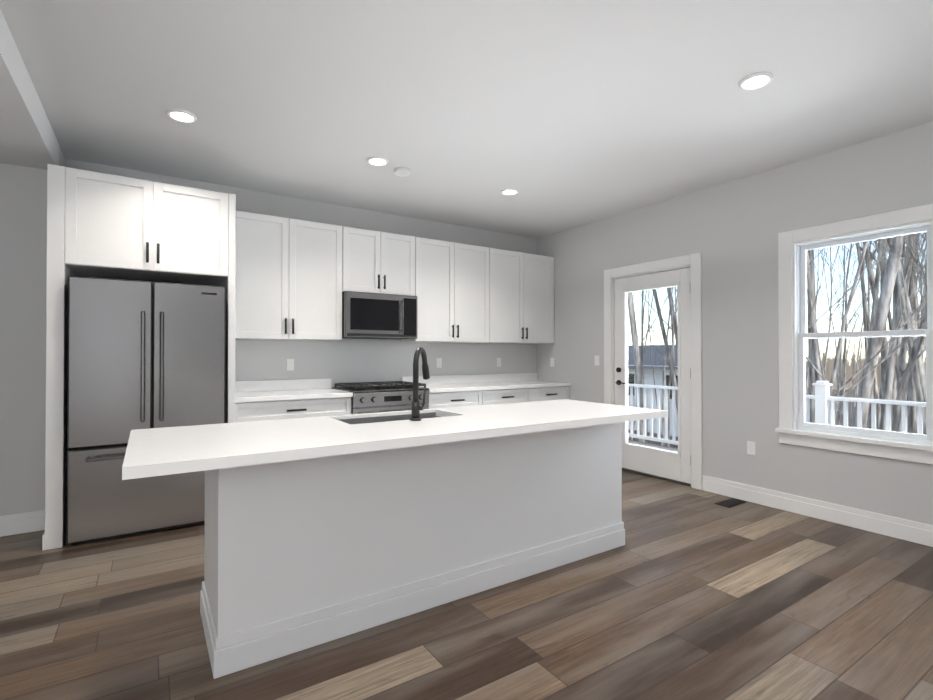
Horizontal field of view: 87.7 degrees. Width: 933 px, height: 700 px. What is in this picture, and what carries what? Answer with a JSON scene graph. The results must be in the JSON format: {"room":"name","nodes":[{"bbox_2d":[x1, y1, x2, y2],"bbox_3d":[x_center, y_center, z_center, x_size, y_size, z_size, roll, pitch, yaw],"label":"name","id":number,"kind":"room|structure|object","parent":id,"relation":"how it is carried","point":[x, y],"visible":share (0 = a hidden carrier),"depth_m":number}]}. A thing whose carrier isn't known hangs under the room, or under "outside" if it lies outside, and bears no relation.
{"room":"kitchen","nodes":[
{"label":"kitchen","id":0,"kind":"room"},
{"bbox_2d":[0,145,536,515],"bbox_3d":[-1.986,-0.098,4.472,7.380,2.800,0.450,0,-1,-33],"label":"wall","id":1,"kind":"structure","parent":0,"point":[23,233],"depth_m":4.22},
{"bbox_2d":[0,510,44,536],"bbox_3d":[-3.908,1.220,2.928,2.186,0.140,0.015,0,-1,-33],"label":"baseboard","id":2,"kind":"structure","parent":1,"relation":"attached to","point":[28,522],"depth_m":3.43},
{"bbox_2d":[287,359,293,370],"bbox_3d":[-1.716,0.144,4.732,0.070,0.114,0.007,0,-1,-33],"label":"electrical outlet","id":3,"kind":"object","parent":1,"relation":"attached to","point":[290,364],"visible":1,"depth_m":4.73},
{"bbox_2d":[235,211,350,340],"bbox_3d":[-1.676,-0.647,4.564,1.060,1.100,0.337,0,-1,-33],"label":"upper cabinet","id":4,"kind":"object","parent":1,"relation":"attached to","point":[295,278],"depth_m":4.41},
{"bbox_2d":[351,227,418,298],"bbox_3d":[-0.956,-0.880,5.036,0.785,0.628,0.337,0,-1,-33],"label":"upper cabinet","id":5,"kind":"object","parent":1,"relation":"attached to","point":[381,262],"depth_m":4.91},
{"bbox_2d":[342,291,416,339],"bbox_3d":[-0.927,-0.340,4.987,0.771,0.441,0.441,0,-1,-33],"label":"over-the-range microwave","id":6,"kind":"object","parent":5,"relation":"attached to","point":[365,315],"visible":1,"depth_m":4.82},
{"bbox_2d":[437,358,441,367],"bbox_3d":[-0.317,0.151,5.645,0.070,0.114,0.007,0,-1,-33],"label":"electrical outlet","id":7,"kind":"object","parent":1,"relation":"attached to","point":[439,362],"visible":1,"depth_m":5.64},
{"bbox_2d":[402,237,494,342],"bbox_3d":[-0.226,-0.640,5.511,1.083,1.100,0.337,0,-1,-33],"label":"upper cabinet","id":8,"kind":"object","parent":1,"relation":"attached to","point":[456,301],"depth_m":5.38},
{"bbox_2d":[497,358,500,366],"bbox_3d":[0.407,0.155,6.118,0.070,0.114,0.007,0,-1,-33],"label":"electrical outlet","id":9,"kind":"object","parent":1,"relation":"attached to","point":[498,362],"visible":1,"depth_m":6.12},
{"bbox_2d":[495,249,553,342],"bbox_3d":[0.575,-0.636,6.034,1.080,1.100,0.337,0,-1,-33],"label":"upper cabinet","id":10,"kind":"object","parent":1,"relation":"attached to","point":[524,282],"depth_m":5.91},
{"bbox_2d":[362,411,433,418],"bbox_3d":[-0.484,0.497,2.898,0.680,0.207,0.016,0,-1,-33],"label":"sink","id":11,"kind":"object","parent":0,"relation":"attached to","point":[421,412],"depth_m":2.88},
{"bbox_2d":[0,470,932,699],"bbox_3d":[-0.005,1.338,1.426,7.680,0.120,8.000,0,-1,-33],"label":"floor","id":12,"kind":"structure","parent":0,"point":[684,592],"depth_m":2.26},
{"bbox_2d":[42,164,235,550],"bbox_3d":[-2.460,0.046,3.755,1.127,2.500,0.826,0,-1,-33],"label":"cabinet","id":13,"kind":"object","parent":12,"relation":"on","point":[104,225],"visible":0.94,"depth_m":3.36},
{"bbox_2d":[67,276,225,544],"bbox_3d":[-2.400,0.403,3.706,0.925,1.763,0.835,0,-1,-33],"label":"refrigerator","id":14,"kind":"object","parent":12,"relation":"on","point":[145,354],"visible":0.75,"depth_m":3.34},
{"bbox_2d":[235,389,352,421],"bbox_3d":[-1.629,0.864,4.418,0.993,0.875,0.612,0,-1,-33],"label":"base cabinet","id":15,"kind":"object","parent":12,"relation":"on","point":[262,400],"depth_m":4.15},
{"bbox_2d":[332,381,428,413],"bbox_3d":[-0.860,0.810,4.875,0.783,0.950,0.687,0,-1,-33],"label":"range","id":16,"kind":"object","parent":12,"relation":"on","point":[376,397],"visible":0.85,"depth_m":4.63},
{"bbox_2d":[200,415,624,678],"bbox_3d":[-0.137,0.852,2.821,2.432,0.876,0.626,0,-1,-33],"label":"kitchen island","id":17,"kind":"object","parent":12,"relation":"on","point":[321,530],"depth_m":2.31},
{"bbox_2d":[122,399,667,479],"bbox_3d":[-0.150,0.392,2.634,2.770,0.040,0.890,0,-1,-33],"label":"island countertop","id":18,"kind":"structure","parent":17,"relation":"on","point":[151,452],"depth_m":2.17},
{"bbox_2d":[410,347,429,420],"bbox_3d":[-0.247,0.178,2.657,0.191,0.389,0.203,0,-1,-33],"label":"faucet","id":19,"kind":"object","parent":18,"relation":"on","point":[416,407],"visible":1,"depth_m":2.56},
{"bbox_2d":[419,385,486,408],"bbox_3d":[-0.247,0.871,5.320,0.717,0.875,0.612,0,-1,-33],"label":"base cabinet","id":20,"kind":"object","parent":12,"relation":"on","point":[440,396],"depth_m":5.07},
{"bbox_2d":[475,385,534,404],"bbox_3d":[0.278,0.873,5.663,0.779,0.875,0.612,0,-1,-33],"label":"base cabinet","id":21,"kind":"object","parent":12,"relation":"on","point":[496,394],"depth_m":5.42},
{"bbox_2d":[515,381,570,400],"bbox_3d":[0.802,0.876,6.006,0.718,0.875,0.612,0,-1,-33],"label":"base cabinet","id":22,"kind":"object","parent":12,"relation":"on","point":[544,391],"depth_m":5.78},
{"bbox_2d":[715,498,746,507],"bbox_3d":[2.246,1.294,4.126,0.280,0.008,0.120,0,-1,-33],"label":"floor vent","id":23,"kind":"object","parent":12,"relation":"in","point":[731,502],"visible":1,"depth_m":4.11},
{"bbox_2d":[0,0,932,238],"bbox_3d":[-0.005,-1.597,1.449,7.680,0.150,8.000,0,-1,-33],"label":"ceiling","id":24,"kind":"structure","parent":0,"point":[561,115],"depth_m":2.85},
{"bbox_2d":[0,8,58,169],"bbox_3d":[-1.966,-1.433,-0.012,2.200,0.199,7.100,0,-1,-33],"label":"soffit ceiling","id":25,"kind":"structure","parent":24,"relation":"attached to","point":[28,138],"depth_m":2.81},
{"bbox_2d":[167,109,196,122],"bbox_3d":[-1.828,-1.505,3.124,0.168,0.021,0.168,0,-1,-33],"label":"recessed light","id":26,"kind":"object","parent":24,"relation":"in","point":[182,116],"visible":1,"depth_m":3.12},
{"bbox_2d":[367,156,387,165],"bbox_3d":[-0.706,-1.499,3.857,0.168,0.021,0.168,0,-1,-33],"label":"recessed light","id":27,"kind":"object","parent":24,"relation":"in","point":[377,161],"visible":0.98,"depth_m":3.86},
{"bbox_2d":[395,167,409,176],"bbox_3d":[-0.534,-1.483,4.052,0.130,0.035,0.130,0,-1,-33],"label":"smoke detector","id":28,"kind":"object","parent":24,"relation":"attached to","point":[402,171],"visible":1,"depth_m":4.02},
{"bbox_2d":[501,188,518,194],"bbox_3d":[0.408,-1.493,4.584,0.168,0.021,0.168,0,-1,-33],"label":"recessed light","id":29,"kind":"object","parent":24,"relation":"in","point":[510,191],"visible":1,"depth_m":4.58},
{"bbox_2d":[739,72,772,89],"bbox_3d":[1.622,-1.508,2.725,0.168,0.021,0.168,0,-1,-33],"label":"recessed light","id":30,"kind":"object","parent":24,"relation":"in","point":[756,81],"visible":1,"depth_m":2.72},
{"bbox_2d":[537,121,932,524],"bbox_3d":[3.022,-0.106,3.413,0.150,2.800,7.400,0,-1,-33],"label":"wall","id":31,"kind":"structure","parent":0,"point":[730,230],"depth_m":4.18},
{"bbox_2d":[550,358,553,366],"bbox_3d":[1.097,0.155,6.215,0.007,0.114,0.070,0,-1,-33],"label":"outlet","id":32,"kind":"object","parent":31,"relation":"attached to","point":[551,362],"visible":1,"depth_m":6.22},
{"bbox_2d":[595,356,598,364],"bbox_3d":[1.501,0.121,5.595,0.008,0.114,0.070,0,-1,-33],"label":"switch plate","id":33,"kind":"object","parent":31,"relation":"attached to","point":[596,360],"visible":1,"depth_m":5.59},
{"bbox_2d":[614,267,690,483],"bbox_3d":[1.897,0.247,5.024,0.110,2.075,0.923,0,-1,-33],"label":"patio door","id":34,"kind":"structure","parent":31,"relation":"in","point":[672,465],"depth_m":4.93},
{"bbox_2d":[604,252,701,489],"bbox_3d":[1.951,0.199,5.061,0.199,2.215,1.155,0,-1,-33],"label":"door frame","id":35,"kind":"structure","parent":31,"relation":"attached to","point":[693,262],"depth_m":4.63},
{"bbox_2d":[747,441,755,454],"bbox_3d":[2.437,0.840,4.158,0.007,0.114,0.070,0,-1,-33],"label":"electrical outlet","id":36,"kind":"object","parent":31,"relation":"attached to","point":[751,447],"visible":1,"depth_m":4.15},
{"bbox_2d":[702,475,932,546],"bbox_3d":[3.585,1.216,2.388,0.015,0.140,5.085,0,-1,-33],"label":"baseboard","id":37,"kind":"structure","parent":31,"relation":"attached to","point":[878,523],"depth_m":3.68},
{"bbox_2d":[775,203,932,464],"bbox_3d":[2.881,-0.103,3.566,0.180,1.715,1.070,0,-1,-33],"label":"double-hung window","id":38,"kind":"structure","parent":31,"relation":"in","point":[794,246],"depth_m":3.66},
{"label":"outside","id":39,"kind":"structure","parent":0,"visible":0},
{"bbox_2d":[628,388,907,448],"bbox_3d":[52.278,4.971,51.897,135.350,0.200,210.000,0,-1,-33],"label":"ground","id":40,"kind":"structure","parent":39,"point":[850,420],"depth_m":32.54},
{"bbox_2d":[628,440,677,451],"bbox_3d":[3.977,2.969,4.013,2.110,3.060,8.600,0,-1,-33],"label":"deck","id":41,"kind":"object","parent":40,"relation":"on","point":[660,446],"depth_m":7.38},
{"bbox_2d":[628,381,925,444],"bbox_3d":[3.983,0.891,4.033,2.085,1.094,8.550,0,-1,-33],"label":"railing","id":42,"kind":"object","parent":41,"relation":"on","point":[827,411],"depth_m":5.57},
{"bbox_2d":[628,345,677,436],"bbox_3d":[13.122,2.189,31.727,9.800,5.050,11.800,0,-1,-33],"label":"house","id":43,"kind":"structure","parent":40,"relation":"on","point":[658,367],"depth_m":27.75},
{"bbox_2d":[628,232,926,446],"bbox_3d":[14.770,-8.068,31.465,52.271,25.684,56.785,0,-1,-33],"label":"trees","id":44,"kind":"object","parent":40,"relation":"on","point":[919,317],"depth_m":9.59},
{"bbox_2d":[805,349,925,390],"bbox_3d":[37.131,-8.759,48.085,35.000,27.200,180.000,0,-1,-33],"label":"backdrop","id":45,"kind":"structure","parent":39,"point":[829,365],"depth_m":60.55}
]}

